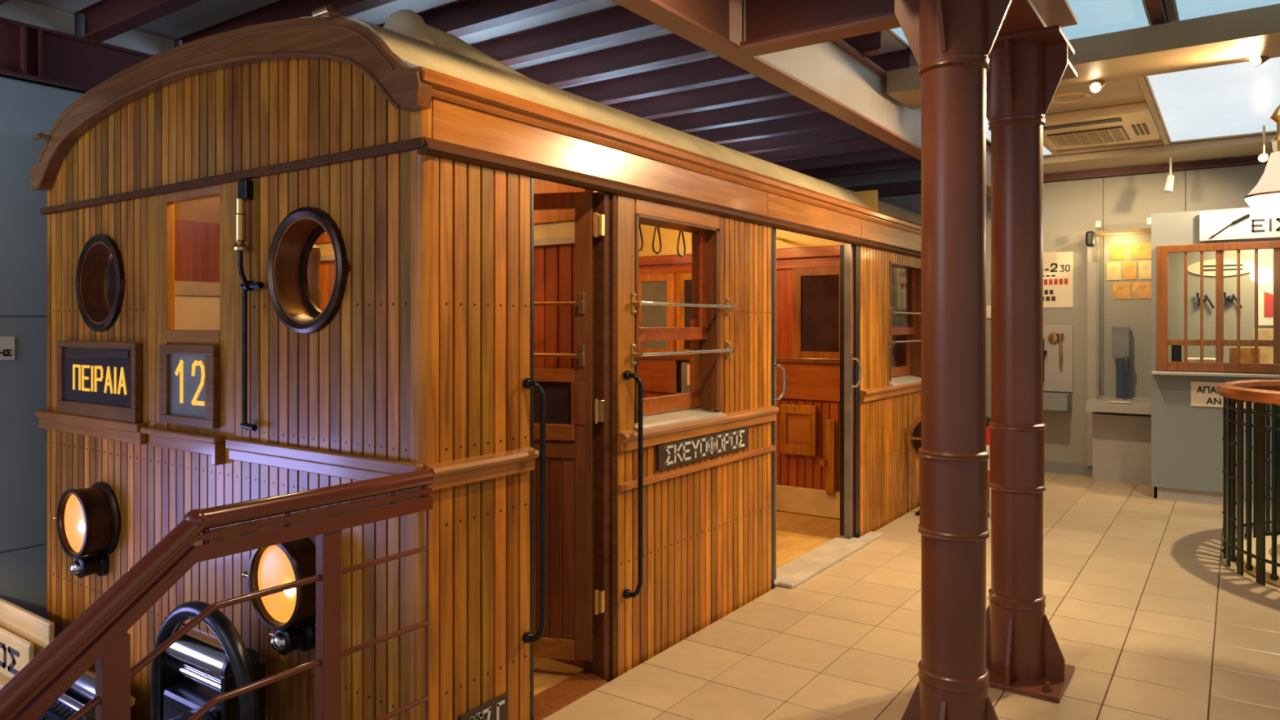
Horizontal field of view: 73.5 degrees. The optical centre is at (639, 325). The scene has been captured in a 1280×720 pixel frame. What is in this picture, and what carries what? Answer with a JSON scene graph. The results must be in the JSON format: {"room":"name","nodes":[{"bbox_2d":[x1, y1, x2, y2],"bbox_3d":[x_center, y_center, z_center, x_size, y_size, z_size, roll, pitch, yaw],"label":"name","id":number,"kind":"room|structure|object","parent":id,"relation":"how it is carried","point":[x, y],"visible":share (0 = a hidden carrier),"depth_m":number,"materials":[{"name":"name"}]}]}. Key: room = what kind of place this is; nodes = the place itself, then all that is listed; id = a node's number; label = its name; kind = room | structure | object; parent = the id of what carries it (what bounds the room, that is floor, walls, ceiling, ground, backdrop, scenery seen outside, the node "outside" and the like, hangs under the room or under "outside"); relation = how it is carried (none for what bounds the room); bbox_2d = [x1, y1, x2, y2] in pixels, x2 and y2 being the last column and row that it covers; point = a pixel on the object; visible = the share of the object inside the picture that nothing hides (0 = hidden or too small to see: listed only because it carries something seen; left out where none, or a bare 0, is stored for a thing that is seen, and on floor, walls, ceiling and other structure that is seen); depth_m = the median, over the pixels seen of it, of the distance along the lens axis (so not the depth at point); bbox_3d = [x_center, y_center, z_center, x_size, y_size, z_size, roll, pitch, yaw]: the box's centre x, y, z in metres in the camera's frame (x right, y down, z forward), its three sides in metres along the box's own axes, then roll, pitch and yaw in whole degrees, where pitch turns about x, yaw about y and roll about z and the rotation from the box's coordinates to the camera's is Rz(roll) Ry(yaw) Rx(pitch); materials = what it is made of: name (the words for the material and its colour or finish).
{"room":"railway museum","nodes":[
{"label":"railway museum","id":0,"kind":"room"},
{"bbox_2d":[0,12,182,619],"bbox_3d":[-1.926,0.375,6.384,0.270,4.550,10.580,0,0,35],"label":"wall","id":1,"kind":"structure","parent":0,"point":[43,71],"depth_m":4.48,"materials":[{"name":"grey metal"}]},
{"bbox_2d":[0,336,14,359],"bbox_3d":[-3.338,0.118,4.285,0.011,0.120,0.360,0,0,35],"label":"wall sign","id":2,"kind":"object","parent":1,"relation":"attached to","point":[6,343],"visible":1,"depth_m":4.40,"materials":[{"name":"paper"}]},
{"bbox_2d":[0,0,1279,196],"bbox_3d":[1.447,-1.528,4.027,8.400,0.745,10.580,0,0,35],"label":"ceiling","id":3,"kind":"structure","parent":0,"point":[818,89],"depth_m":4.79,"materials":[{"name":"red metal"}]},
{"bbox_2d":[888,0,1152,48],"bbox_3d":[2.113,-1.700,4.806,1.240,0.024,1.580,0,0,35],"label":"skylight","id":4,"kind":"object","parent":3,"relation":"in","point":[1094,17],"visible":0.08,"depth_m":4.72,"materials":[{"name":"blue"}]},
{"bbox_2d":[1043,144,1053,155],"bbox_3d":[3.567,-1.557,7.561,0.079,0.024,0.497,0,0,35],"label":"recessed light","id":5,"kind":"object","parent":3,"relation":"in","point":[1046,151],"depth_m":7.63,"materials":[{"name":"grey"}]},
{"bbox_2d":[1051,89,1089,103],"bbox_3d":[2.921,-1.556,5.840,0.260,0.028,0.260,0,0,35],"label":"ring","id":6,"kind":"object","parent":3,"relation":"attached to","point":[1086,94],"visible":0.83,"depth_m":5.78,"materials":[{"name":"beige plastic"}]},
{"bbox_2d":[1089,80,1105,93],"bbox_3d":[2.639,-1.393,4.945,0.067,0.114,0.099,0,0,44],"label":"spot lamp","id":7,"kind":"object","parent":3,"relation":"attached to","point":[1096,86],"visible":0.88,"depth_m":4.92,"materials":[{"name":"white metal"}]},
{"bbox_2d":[1043,102,1159,150],"bbox_3d":[3.550,-1.529,6.687,0.800,0.082,1.150,0,0,35],"label":"air conditioner","id":8,"kind":"object","parent":3,"relation":"attached to","point":[1135,122],"visible":0.9,"depth_m":6.50,"materials":[{"name":"beige plastic"}]},
{"bbox_2d":[1043,117,1122,130],"bbox_3d":[3.280,-1.502,6.406,0.560,0.008,0.100,0,0,35],"label":"outlet","id":9,"kind":"object","parent":8,"relation":"attached to","point":[1112,119],"depth_m":6.36,"materials":[{"name":"beige metal"}]},
{"bbox_2d":[1047,125,1129,146],"bbox_3d":[3.587,-1.500,6.845,0.520,0.011,0.550,0,0,35],"label":"grille","id":10,"kind":"object","parent":8,"relation":"attached to","point":[1116,134],"depth_m":6.78,"materials":[{"name":"beige metal"}]},
{"bbox_2d":[1131,124,1139,135],"bbox_3d":[3.814,-1.502,6.594,0.020,0.008,0.400,0,0,35],"label":"outlet","id":11,"kind":"object","parent":8,"relation":"attached to","point":[1135,128],"depth_m":6.60,"materials":[{"name":"beige metal"}]},
{"bbox_2d":[1136,124,1144,134],"bbox_3d":[3.843,-1.502,6.574,0.020,0.008,0.400,0,0,35],"label":"outlet","id":12,"kind":"object","parent":8,"relation":"attached to","point":[1140,127],"depth_m":6.57,"materials":[{"name":"beige metal"}]},
{"bbox_2d":[1142,123,1149,134],"bbox_3d":[3.872,-1.502,6.554,0.020,0.008,0.400,0,0,35],"label":"outlet","id":13,"kind":"object","parent":8,"relation":"attached to","point":[1145,126],"depth_m":6.55,"materials":[{"name":"beige metal"}]},
{"bbox_2d":[1162,156,1174,193],"bbox_3d":[4.639,-1.319,7.513,0.108,0.322,0.074,0,0,-22],"label":"wall spotlight","id":14,"kind":"object","parent":3,"relation":"hanging from","point":[1168,185],"visible":1,"depth_m":7.50,"materials":[{"name":"white paint"}]},
{"bbox_2d":[1145,57,1279,142],"bbox_3d":[4.110,-1.557,6.022,0.790,0.024,2.400,0,0,35],"label":"skylight","id":15,"kind":"object","parent":3,"relation":"in","point":[1237,99],"visible":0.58,"depth_m":5.89,"materials":[{"name":"grey"}]},
{"bbox_2d":[1173,0,1279,21],"bbox_3d":[3.015,-1.700,4.176,0.720,0.024,1.580,0,0,35],"label":"skylight","id":16,"kind":"object","parent":3,"relation":"in","point":[1184,9],"visible":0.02,"depth_m":4.54,"materials":[{"name":"grey"}]},
{"bbox_2d":[1249,56,1271,66],"bbox_3d":[3.277,-1.409,4.525,0.099,0.083,0.066,0,0,-15],"label":"spot lamp","id":17,"kind":"object","parent":3,"relation":"attached to","point":[1258,60],"visible":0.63,"depth_m":4.50,"materials":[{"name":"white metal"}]},
{"bbox_2d":[1244,104,1279,213],"bbox_3d":[3.390,-1.020,4.512,0.340,0.860,0.340,0,0,35],"label":"pendant lamp","id":18,"kind":"object","parent":3,"relation":"hanging from","point":[1264,197],"visible":1,"depth_m":4.49,"materials":[{"name":"beige glass"}]},
{"bbox_2d":[1257,124,1268,162],"bbox_3d":[4.793,-1.392,6.588,0.071,0.286,0.098,0,0,35],"label":"spot lamp","id":19,"kind":"object","parent":3,"relation":"attached to","point":[1263,157],"visible":1,"depth_m":6.57,"materials":[{"name":"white metal"}]},
{"bbox_2d":[542,471,1279,719],"bbox_3d":[2.544,1.980,2.633,5.356,1.060,11.551,0,0,35],"label":"floor","id":20,"kind":"structure","parent":0,"point":[1148,610],"depth_m":3.98,"materials":[{"name":"tile"}]},
{"bbox_2d":[0,468,433,719],"bbox_3d":[-1.168,1.300,1.978,0.056,1.700,1.756,0,0,35],"label":"stair railing","id":21,"kind":"object","parent":20,"relation":"on","point":[99,636],"visible":1,"depth_m":2.16,"materials":[{"name":"paint"}]},
{"bbox_2d":[906,415,920,515],"bbox_3d":[2.257,1.058,6.548,0.410,0.785,0.200,0,0,35],"label":"wheel","id":22,"kind":"object","parent":20,"relation":"on","point":[913,437],"visible":0.2,"depth_m":6.59,"materials":[{"name":"brown wood"}]},
{"bbox_2d":[894,0,1012,719],"bbox_3d":[1.016,0.147,2.779,0.380,2.605,0.380,0,0,35],"label":"steel column","id":23,"kind":"structure","parent":20,"relation":"on","point":[951,42],"depth_m":2.69,"materials":[{"name":"metal"}]},
{"bbox_2d":[986,416,991,519],"bbox_3d":[2.653,1.055,6.491,0.205,0.791,0.200,0,0,35],"label":"fire extinguisher","id":24,"kind":"object","parent":20,"relation":"on","point":[988,419],"visible":0.14,"depth_m":6.47,"materials":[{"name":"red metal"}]},
{"bbox_2d":[986,24,1075,702],"bbox_3d":[1.562,0.147,3.551,0.380,2.605,0.380,0,0,35],"label":"steel column","id":25,"kind":"structure","parent":20,"relation":"on","point":[1024,656],"depth_m":3.46,"materials":[{"name":"metal"}]},
{"bbox_2d":[986,116,991,142],"bbox_3d":[2.766,-1.557,6.798,0.186,0.024,0.945,0,0,35],"label":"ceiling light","id":26,"kind":"object","parent":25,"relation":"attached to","point":[988,132],"depth_m":6.89,"materials":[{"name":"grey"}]},
{"bbox_2d":[1085,217,1151,485],"bbox_3d":[4.429,0.240,7.911,0.580,2.420,0.444,0,0,35],"label":"display case","id":27,"kind":"object","parent":20,"relation":"on","point":[1119,442],"visible":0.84,"depth_m":7.94,"materials":[{"name":"grey paint"}]},
{"bbox_2d":[1085,231,1095,247],"bbox_3d":[4.181,-0.800,7.948,0.070,0.140,0.140,0,0,35],"label":"lamp","id":28,"kind":"object","parent":27,"relation":"attached to","point":[1090,235],"depth_m":7.90,"materials":[{"name":"metal"}]},
{"bbox_2d":[1085,395,1151,414],"bbox_3d":[4.445,0.730,7.898,0.540,0.120,0.440,0,0,35],"label":"shelf","id":29,"kind":"object","parent":27,"relation":"attached to","point":[1098,403],"depth_m":7.79,"materials":[{"name":"grey paint"}]},
{"bbox_2d":[1108,400,1131,403],"bbox_3d":[4.378,0.700,7.811,0.170,0.010,0.100,0,0,35],"label":"card","id":30,"kind":"object","parent":27,"relation":"on","point":[1115,402],"visible":1,"depth_m":7.78,"materials":[{"name":"white paper"}]},
{"bbox_2d":[1111,326,1131,399],"bbox_3d":[4.495,0.352,7.991,0.155,0.685,0.150,0,0,35],"label":"apparatus","id":31,"kind":"object","parent":27,"relation":"on","point":[1121,335],"visible":0.98,"depth_m":7.97,"materials":[{"name":"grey metal"}]},
{"bbox_2d":[1151,207,1279,509],"bbox_3d":[5.396,0.258,6.867,2.180,2.385,1.040,0,0,35],"label":"booth","id":32,"kind":"object","parent":20,"relation":"on","point":[1187,442],"visible":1,"depth_m":7.07,"materials":[{"name":"grey paint"}]},
{"bbox_2d":[1171,345,1182,361],"bbox_3d":[4.497,0.310,7.178,0.070,0.320,0.080,0,0,35],"label":"stamp","id":33,"kind":"object","parent":32,"relation":"on","point":[1176,350],"visible":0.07,"depth_m":7.15,"materials":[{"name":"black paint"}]},
{"bbox_2d":[1187,357,1215,362],"bbox_3d":[4.717,0.372,7.153,0.260,0.195,0.250,0,0,35],"label":"paper stack","id":34,"kind":"object","parent":32,"relation":"on","point":[1189,359],"visible":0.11,"depth_m":7.07,"materials":[{"name":"white paper"}]},
{"bbox_2d":[1195,292,1242,308],"bbox_3d":[5.102,-0.218,7.548,0.340,0.146,0.060,0,0,35],"label":"hanging tools","id":35,"kind":"object","parent":32,"relation":"hanging from","point":[1230,298],"visible":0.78,"depth_m":7.52,"materials":[{"name":"black metal"}]},
{"bbox_2d":[1187,258,1254,275],"bbox_3d":[5.130,-0.510,7.551,0.520,0.150,0.010,0,0,35],"label":"oval sign","id":36,"kind":"object","parent":32,"relation":"attached to","point":[1229,264],"visible":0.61,"depth_m":7.53,"materials":[{"name":"plastic"}]},
{"bbox_2d":[1191,381,1253,408],"bbox_3d":[4.682,0.560,6.893,0.420,0.200,0.013,0,0,35],"label":"notice sign","id":37,"kind":"object","parent":32,"relation":"attached to","point":[1202,393],"visible":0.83,"depth_m":6.95,"materials":[{"name":"paper"}]},
{"bbox_2d":[1199,208,1279,240],"bbox_3d":[5.055,-0.802,6.607,1.240,0.235,0.033,0,0,35],"label":"sign","id":38,"kind":"object","parent":32,"relation":"attached to","point":[1245,224],"visible":1,"depth_m":6.81,"materials":[{"name":"white paint"}]},
{"bbox_2d":[1229,347,1260,363],"bbox_3d":[4.847,0.315,6.868,0.200,0.270,0.012,0,0,35],"label":"card","id":39,"kind":"object","parent":32,"relation":"on","point":[1246,354],"visible":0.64,"depth_m":6.86,"materials":[{"name":"paper"}]},
{"bbox_2d":[1253,328,1273,363],"bbox_3d":[5.208,0.250,7.157,0.140,0.440,0.080,0,0,35],"label":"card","id":40,"kind":"object","parent":32,"relation":"on","point":[1266,352],"visible":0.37,"depth_m":7.12,"materials":[{"name":"beige paper"}]},
{"bbox_2d":[1257,277,1273,325],"bbox_3d":[5.491,-0.205,7.300,0.360,0.410,0.017,0,0,35],"label":"poster","id":41,"kind":"object","parent":32,"relation":"attached to","point":[1265,285],"visible":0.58,"depth_m":7.37,"materials":[{"name":"paper"}]},
{"bbox_2d":[1263,291,1273,317],"bbox_3d":[5.487,-0.180,7.295,0.280,0.220,0.001,0,0,35],"label":"print","id":42,"kind":"object","parent":41,"relation":"attached to","point":[1268,298],"depth_m":7.36},
{"bbox_2d":[1216,379,1279,586],"bbox_3d":[4.380,0.905,4.820,1.890,1.090,1.890,0,0,35],"label":"balustrade","id":43,"kind":"object","parent":20,"relation":"on","point":[1257,555],"visible":1,"depth_m":4.99,"materials":[{"name":"black metal"}]},
{"bbox_2d":[818,154,1270,476],"bbox_3d":[4.442,0.375,8.217,8.290,4.550,0.280,0,0,35],"label":"wall","id":44,"kind":"structure","parent":0,"point":[1120,198],"depth_m":8.20,"materials":[{"name":"grey paint"}]},
{"bbox_2d":[986,306,991,318],"bbox_3d":[3.588,-0.135,8.758,0.090,0.130,0.019,0,0,35],"label":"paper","id":45,"kind":"object","parent":44,"relation":"attached to","point":[988,308],"visible":0.51,"depth_m":8.76,"materials":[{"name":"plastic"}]},
{"bbox_2d":[1043,325,1072,412],"bbox_3d":[3.975,0.425,8.326,0.380,0.850,0.284,0,0,35],"label":"wall telephone","id":46,"kind":"object","parent":44,"relation":"attached to","point":[1057,340],"visible":0.73,"depth_m":8.35,"materials":[{"name":"grey paint"}]},
{"bbox_2d":[1043,391,1071,412],"bbox_3d":[3.971,0.755,8.329,0.370,0.190,0.284,0,0,35],"label":"box shelf","id":47,"kind":"object","parent":46,"relation":"attached to","point":[1052,402],"depth_m":8.18,"materials":[{"name":"grey paint"}]},
{"bbox_2d":[1043,251,1072,307],"bbox_3d":[4.004,-0.448,8.472,0.500,0.545,0.011,0,0,35],"label":"poster","id":48,"kind":"object","parent":44,"relation":"attached to","point":[1057,266],"visible":0.61,"depth_m":8.40,"materials":[{"name":"paper"}]},
{"bbox_2d":[1106,262,1120,279],"bbox_3d":[4.498,-0.515,8.131,0.120,0.170,0.006,0,0,35],"label":"document","id":49,"kind":"object","parent":44,"relation":"attached to","point":[1113,268],"visible":1,"depth_m":8.13,"materials":[{"name":"beige paper"}]},
{"bbox_2d":[1110,244,1127,260],"bbox_3d":[4.530,-0.690,8.108,0.140,0.140,0.006,0,0,35],"label":"document","id":50,"kind":"object","parent":44,"relation":"attached to","point":[1117,251],"visible":1,"depth_m":8.11,"materials":[{"name":"paper"}]},
{"bbox_2d":[1112,282,1130,298],"bbox_3d":[4.551,-0.325,8.094,0.150,0.150,0.006,0,0,35],"label":"document","id":51,"kind":"object","parent":44,"relation":"attached to","point":[1120,291],"visible":1,"depth_m":8.09,"materials":[{"name":"paper"}]},
{"bbox_2d":[1123,261,1137,279],"bbox_3d":[4.606,-0.515,8.055,0.115,0.170,0.006,0,0,35],"label":"document","id":52,"kind":"object","parent":44,"relation":"attached to","point":[1130,268],"visible":1,"depth_m":8.05,"materials":[{"name":"paper"}]},
{"bbox_2d":[1129,243,1151,259],"bbox_3d":[4.686,-0.690,7.999,0.200,0.140,0.006,0,0,35],"label":"document","id":53,"kind":"object","parent":44,"relation":"attached to","point":[1136,251],"visible":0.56,"depth_m":8.01,"materials":[{"name":"paper"}]},
{"bbox_2d":[1132,282,1151,298],"bbox_3d":[4.690,-0.325,7.996,0.170,0.150,0.006,0,0,35],"label":"document","id":54,"kind":"object","parent":44,"relation":"attached to","point":[1140,290],"visible":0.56,"depth_m":8.00,"materials":[{"name":"paper"}]},
{"bbox_2d":[1138,260,1151,279],"bbox_3d":[4.711,-0.515,7.982,0.110,0.170,0.006,0,0,35],"label":"document","id":55,"kind":"object","parent":44,"relation":"attached to","point":[1144,267],"visible":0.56,"depth_m":7.98,"materials":[{"name":"beige paper"}]},
{"bbox_3d":[-0.743,2.515,4.289,4.290,0.270,12.500,0,0,35],"label":"floor","id":56,"kind":"structure","parent":0,"visible":0},
{"bbox_2d":[0,597,54,688],"bbox_3d":[-2.993,1.917,4.037,0.810,1.165,0.110,0,0,35],"label":"sign","id":57,"kind":"object","parent":56,"relation":"on","point":[24,633],"visible":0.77,"depth_m":3.94,"materials":[{"name":"beige wood"}]},
{"bbox_2d":[36,669,135,719],"bbox_3d":[-2.468,1.992,3.574,0.540,1.015,0.452,0,0,35],"label":"machine","id":58,"kind":"object","parent":56,"relation":"on","point":[82,691],"visible":0.27,"depth_m":3.57,"materials":[{"name":"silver metal"}]},
{"bbox_2d":[151,600,265,719],"bbox_3d":[-1.521,1.738,3.058,0.685,1.525,0.270,0,0,35],"label":"press","id":59,"kind":"object","parent":56,"relation":"on","point":[201,666],"visible":0.87,"depth_m":3.02,"materials":[{"name":"black metal"}]},
{"bbox_2d":[30,4,920,719],"bbox_3d":[0.141,0.581,6.320,3.004,3.599,7.128,0,0,35],"label":"car","id":60,"kind":"object","parent":56,"relation":"on","point":[652,380],"visible":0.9,"depth_m":3.53,"materials":[{"name":"brown wood"}]},
{"bbox_2d":[69,552,109,578],"bbox_3d":[-2.551,1.097,3.943,0.145,0.135,0.138,0,0,35],"label":"marker lamp","id":61,"kind":"object","parent":60,"relation":"attached to","point":[96,564],"depth_m":3.92,"materials":[{"name":"metal"}]},
{"bbox_2d":[174,294,219,329],"bbox_3d":[-2.568,0.140,4.894,0.015,0.620,0.560,0,0,35],"label":"blind","id":62,"kind":"object","parent":60,"relation":"hanging from","point":[192,312],"depth_m":4.92,"materials":[{"name":"fabric"}]},
{"bbox_2d":[269,621,315,655],"bbox_3d":[-1.246,1.097,3.031,0.145,0.135,0.138,0,0,35],"label":"marker lamp","id":63,"kind":"object","parent":60,"relation":"attached to","point":[300,637],"depth_m":3.00,"materials":[{"name":"metal"}]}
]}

